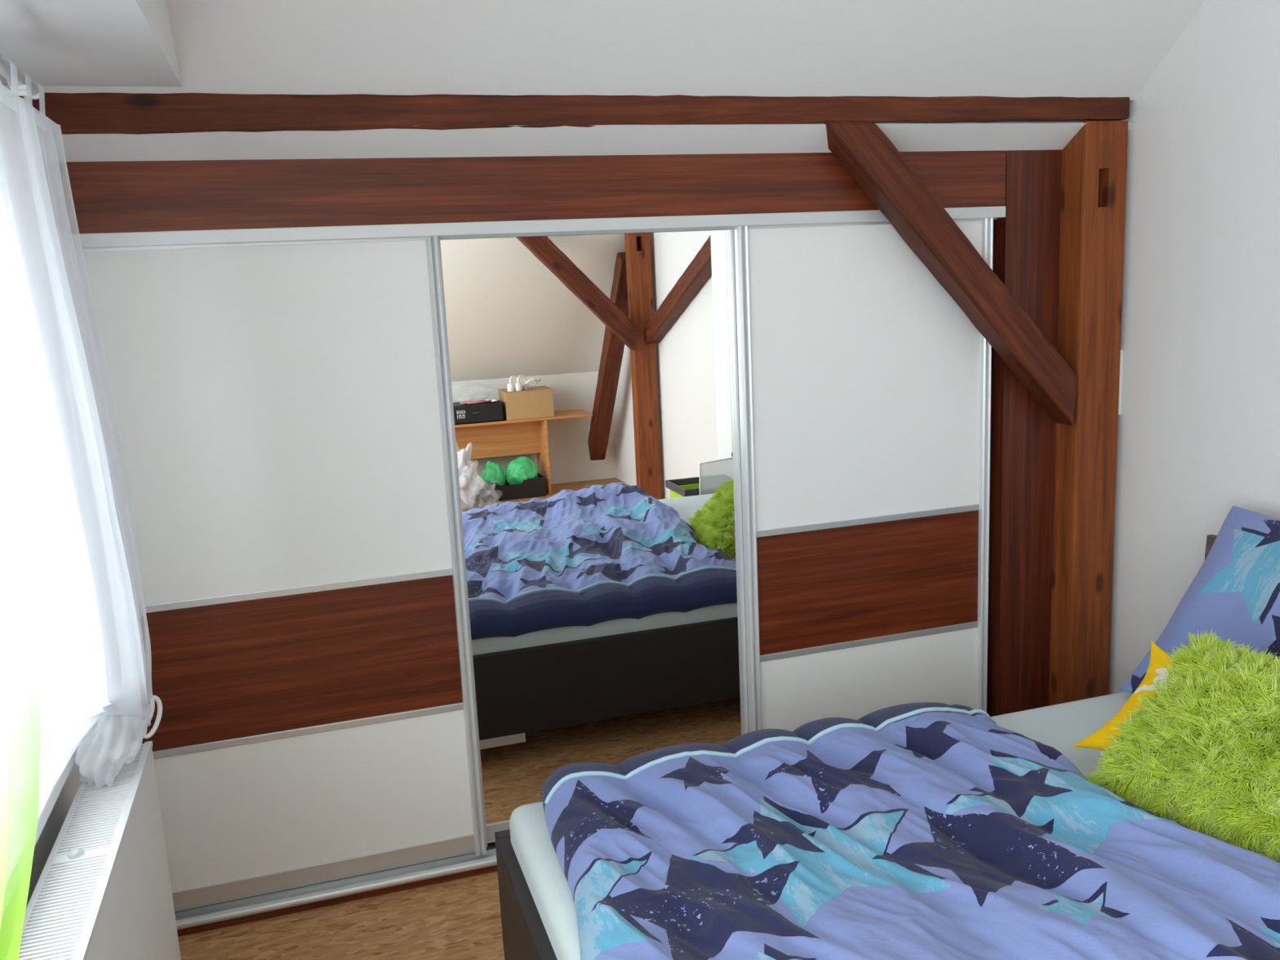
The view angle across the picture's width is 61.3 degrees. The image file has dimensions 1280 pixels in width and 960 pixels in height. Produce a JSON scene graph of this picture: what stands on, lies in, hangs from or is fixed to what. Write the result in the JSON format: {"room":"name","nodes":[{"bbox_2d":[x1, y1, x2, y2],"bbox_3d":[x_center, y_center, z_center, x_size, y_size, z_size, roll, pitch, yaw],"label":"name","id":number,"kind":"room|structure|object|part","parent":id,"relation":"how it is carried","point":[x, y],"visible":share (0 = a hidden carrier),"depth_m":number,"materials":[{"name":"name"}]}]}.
{"room":"bedroom","nodes":[
{"label":"bedroom","id":0,"kind":"room"},
{"bbox_2d":[3,84,115,907],"bbox_3d":[-0.724,0.218,0.108,0.280,2.820,6.350,-6,11,-17],"label":"wall","id":1,"kind":"structure","parent":0,"point":[46,842],"depth_m":2.08,"materials":[{"name":"white paint"}]},
{"bbox_2d":[0,54,39,99],"bbox_3d":[-0.860,-0.518,1.059,0.155,0.070,1.775,-6,11,-17],"label":"curtain rod","id":2,"kind":"object","parent":1,"relation":"attached to","point":[5,67],"visible":0.62,"depth_m":1.77,"materials":[{"name":"metal"}]},
{"bbox_2d":[0,367,40,959],"bbox_3d":[-0.658,0.402,1.017,0.085,1.879,1.080,-6,11,-17],"label":"window","id":3,"kind":"structure","parent":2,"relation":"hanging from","point":[20,697],"depth_m":1.24,"materials":[{"name":"white glass"}]},
{"bbox_2d":[0,53,162,809],"bbox_3d":[-0.899,0.003,1.574,0.161,1.278,1.100,-6,11,-17],"label":"curtain","id":4,"kind":"object","parent":2,"relation":"hanging from","point":[76,506],"visible":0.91,"depth_m":1.71,"materials":[{"name":"white fabric"}]},
{"bbox_2d":[34,747,77,847],"bbox_3d":[-0.918,0.671,1.225,0.206,0.030,1.840,-6,11,-17],"label":"trim","id":5,"kind":"structure","parent":1,"relation":"attached to","point":[46,807],"depth_m":1.86,"materials":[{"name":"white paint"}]},
{"bbox_2d":[18,741,181,959],"bbox_3d":[-0.884,0.929,1.665,0.169,0.590,1.264,-6,11,-17],"label":"panel radiator","id":6,"kind":"object","parent":1,"relation":"attached to","point":[102,891],"visible":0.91,"depth_m":1.84,"materials":[{"name":"metal"}]},
{"bbox_3d":[-0.811,0.930,1.688,0.012,0.564,1.256,-6,11,-17],"label":"panel","id":7,"kind":"part","parent":6,"relation":"part of","materials":[{"name":"metal"}]},
{"bbox_2d":[0,0,182,86],"bbox_3d":[-0.896,-0.988,1.353,0.350,0.600,2.001,-6,11,-17],"label":"ceiling","id":8,"kind":"structure","parent":0,"point":[55,42],"depth_m":1.97,"materials":[{"name":"white paint"}]},
{"bbox_2d":[177,871,505,959],"bbox_3d":[0.813,1.470,0.868,3.440,0.060,6.650,-6,11,-17],"label":"floor","id":9,"kind":"structure","parent":0,"point":[459,919],"depth_m":2.77,"materials":[{"name":"brown wood"}]},
{"bbox_2d":[66,149,1062,937],"bbox_3d":[-0.100,0.053,3.268,2.758,1.932,0.643,-6,11,-17],"label":"wardrobe","id":10,"kind":"object","parent":9,"relation":"on","point":[457,484],"visible":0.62,"depth_m":2.93,"materials":[{"name":"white wood"}]},
{"bbox_3d":[-0.936,-0.575,2.606,0.839,0.020,0.012,-6,11,-17],"label":"rail","id":11,"kind":"part","parent":10,"relation":"part of","materials":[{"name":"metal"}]},
{"bbox_3d":[-0.916,-0.144,2.686,0.839,0.861,0.010,-6,11,-17],"label":"panel","id":12,"kind":"part","parent":10,"relation":"part of","materials":[{"name":"white laminate"}]},
{"bbox_3d":[-0.869,0.847,2.871,0.839,0.378,0.010,-6,11,-17],"label":"panel","id":13,"kind":"part","parent":10,"relation":"part of","materials":[{"name":"white laminate"}]},
{"bbox_3d":[-0.859,1.056,2.907,0.839,0.054,0.016,-6,11,-17],"label":"rail","id":14,"kind":"part","parent":10,"relation":"part of","materials":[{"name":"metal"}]},
{"bbox_3d":[-0.057,0.966,3.187,0.809,0.054,0.016,-6,11,-17],"label":"rail","id":15,"kind":"part","parent":10,"relation":"part of","materials":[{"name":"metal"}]},
{"bbox_3d":[-0.149,-0.762,2.812,2.562,0.160,0.020,-6,11,-17],"label":"header panel","id":16,"kind":"part","parent":10,"relation":"part of","materials":[{"name":"brown wood"}]},
{"bbox_3d":[-0.134,-0.665,2.886,0.809,0.020,0.012,-6,11,-17],"label":"rail","id":17,"kind":"part","parent":10,"relation":"part of","materials":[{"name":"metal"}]},
{"bbox_2d":[440,229,744,825],"bbox_3d":[-0.095,0.144,3.033,0.809,1.629,0.005,-6,11,-17],"label":"mirror","id":18,"kind":"object","parent":10,"relation":"on","point":[593,375],"depth_m":3.01,"materials":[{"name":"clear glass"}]},
{"bbox_3d":[0.672,-0.308,3.167,0.765,0.861,0.010,-6,11,-17],"label":"panel","id":19,"kind":"part","parent":10,"relation":"part of","materials":[{"name":"white laminate"}]},
{"bbox_3d":[0.651,-0.739,3.087,0.765,0.020,0.012,-6,11,-17],"label":"rail","id":20,"kind":"part","parent":10,"relation":"part of","materials":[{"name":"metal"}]},
{"bbox_3d":[0.718,0.683,3.352,0.765,0.378,0.010,-6,11,-17],"label":"panel","id":21,"kind":"part","parent":10,"relation":"part of","materials":[{"name":"white laminate"}]},
{"bbox_3d":[1.193,-0.036,3.414,0.192,1.930,0.110,-6,11,-17],"label":"panel","id":22,"kind":"part","parent":10,"relation":"part of","materials":[{"name":"brown wood"}]},
{"bbox_2d":[494,534,1217,959],"bbox_3d":[0.940,0.825,1.869,2.090,0.830,2.043,-6,11,-17],"label":"double bed","id":23,"kind":"object","parent":9,"relation":"on","point":[525,936],"visible":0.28,"depth_m":2.24,"materials":[{"name":"black wood"}]},
{"bbox_3d":[0.646,0.842,2.740,2.023,0.295,0.035,-6,11,-17],"label":"rail","id":24,"kind":"part","parent":23,"relation":"part of","materials":[{"name":"black wood"}]},
{"bbox_2d":[509,691,1132,959],"bbox_3d":[0.923,0.858,1.862,1.987,0.186,1.808,-6,11,-17],"label":"mattress","id":25,"kind":"object","parent":23,"relation":"on","point":[1060,726],"visible":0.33,"depth_m":2.35,"materials":[{"name":"white fabric"}]},
{"bbox_2d":[541,702,1279,959],"bbox_3d":[0.579,0.748,1.756,1.309,0.167,1.832,-6,11,-17],"label":"duvet","id":26,"kind":"object","parent":25,"relation":"on","point":[923,830],"visible":1,"depth_m":1.97,"materials":[{"name":"fabric"}]},
{"bbox_2d":[1071,640,1179,751],"bbox_3d":[1.195,0.526,2.340,0.259,0.203,0.409,-8,12,-26],"label":"cushion","id":27,"kind":"object","parent":25,"relation":"on","point":[1097,740],"visible":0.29,"depth_m":2.44,"materials":[{"name":"yellow fabric"}]},
{"bbox_2d":[1082,628,1279,862],"bbox_3d":[1.207,0.538,2.144,0.315,0.257,0.456,-8,12,-26],"label":"cushion","id":28,"kind":"object","parent":25,"relation":"on","point":[1202,755],"visible":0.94,"depth_m":2.13,"materials":[{"name":"fabric"}]},
{"bbox_2d":[1120,505,1279,693],"bbox_3d":[1.539,0.380,2.410,0.358,0.457,0.900,-6,11,-17],"label":"bed pillow","id":29,"kind":"object","parent":25,"relation":"on","point":[1234,593],"visible":0.49,"depth_m":2.65,"materials":[{"name":"fabric"}]},
{"bbox_3d":[1.906,0.603,2.134,0.053,0.580,2.028,-6,11,-17],"label":"headboard","id":30,"kind":"part","parent":23,"relation":"part of","materials":[{"name":"grey wood"}]},
{"bbox_2d":[1048,120,1128,706],"bbox_3d":[1.383,-0.070,3.373,0.152,1.998,0.130,-6,11,-17],"label":"timber post","id":31,"kind":"object","parent":9,"relation":"on","point":[1094,170],"visible":0.73,"depth_m":3.29,"materials":[{"name":"brown wood"}]},
{"bbox_2d":[19,92,1129,134],"bbox_3d":[0.027,-0.943,2.779,2.911,0.090,0.114,-6,11,-17],"label":"timber beam","id":32,"kind":"structure","parent":31,"relation":"on","point":[134,113],"depth_m":2.61,"materials":[{"name":"brown wood"}]},
{"bbox_2d":[823,120,1077,425],"bbox_3d":[0.891,-0.568,3.108,0.831,0.889,0.110,-6,11,-17],"label":"diagonal brace","id":33,"kind":"object","parent":31,"relation":"attached to","point":[864,150],"visible":0.98,"depth_m":3.06,"materials":[{"name":"brown wood"}]},
{"bbox_2d":[62,120,1135,161],"bbox_3d":[0.031,-0.982,2.785,2.940,0.272,0.128,-6,11,-17],"label":"wall","id":34,"kind":"structure","parent":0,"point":[681,139],"depth_m":2.71,"materials":[{"name":"white paint"}]},
{"bbox_2d":[4,0,1205,100],"bbox_3d":[0.102,-1.320,2.262,3.440,0.863,0.807,-6,11,-17],"label":"ceiling","id":35,"kind":"structure","parent":0,"point":[778,48],"depth_m":2.60,"materials":[{"name":"white paint"}]},
{"bbox_2d":[1108,0,1279,694],"bbox_3d":[2.280,-0.093,1.019,0.150,2.820,6.350,-6,11,-17],"label":"wall","id":36,"kind":"structure","parent":0,"point":[1198,422],"depth_m":3.02,"materials":[{"name":"white paint"}]},
{"bbox_2d":[1118,349,1123,414],"bbox_3d":[1.468,-0.304,3.345,0.012,0.200,0.060,-6,11,-17],"label":"switch plate","id":37,"kind":"object","parent":36,"relation":"attached to","point":[1121,350],"visible":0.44,"depth_m":3.32,"materials":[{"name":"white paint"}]}
]}

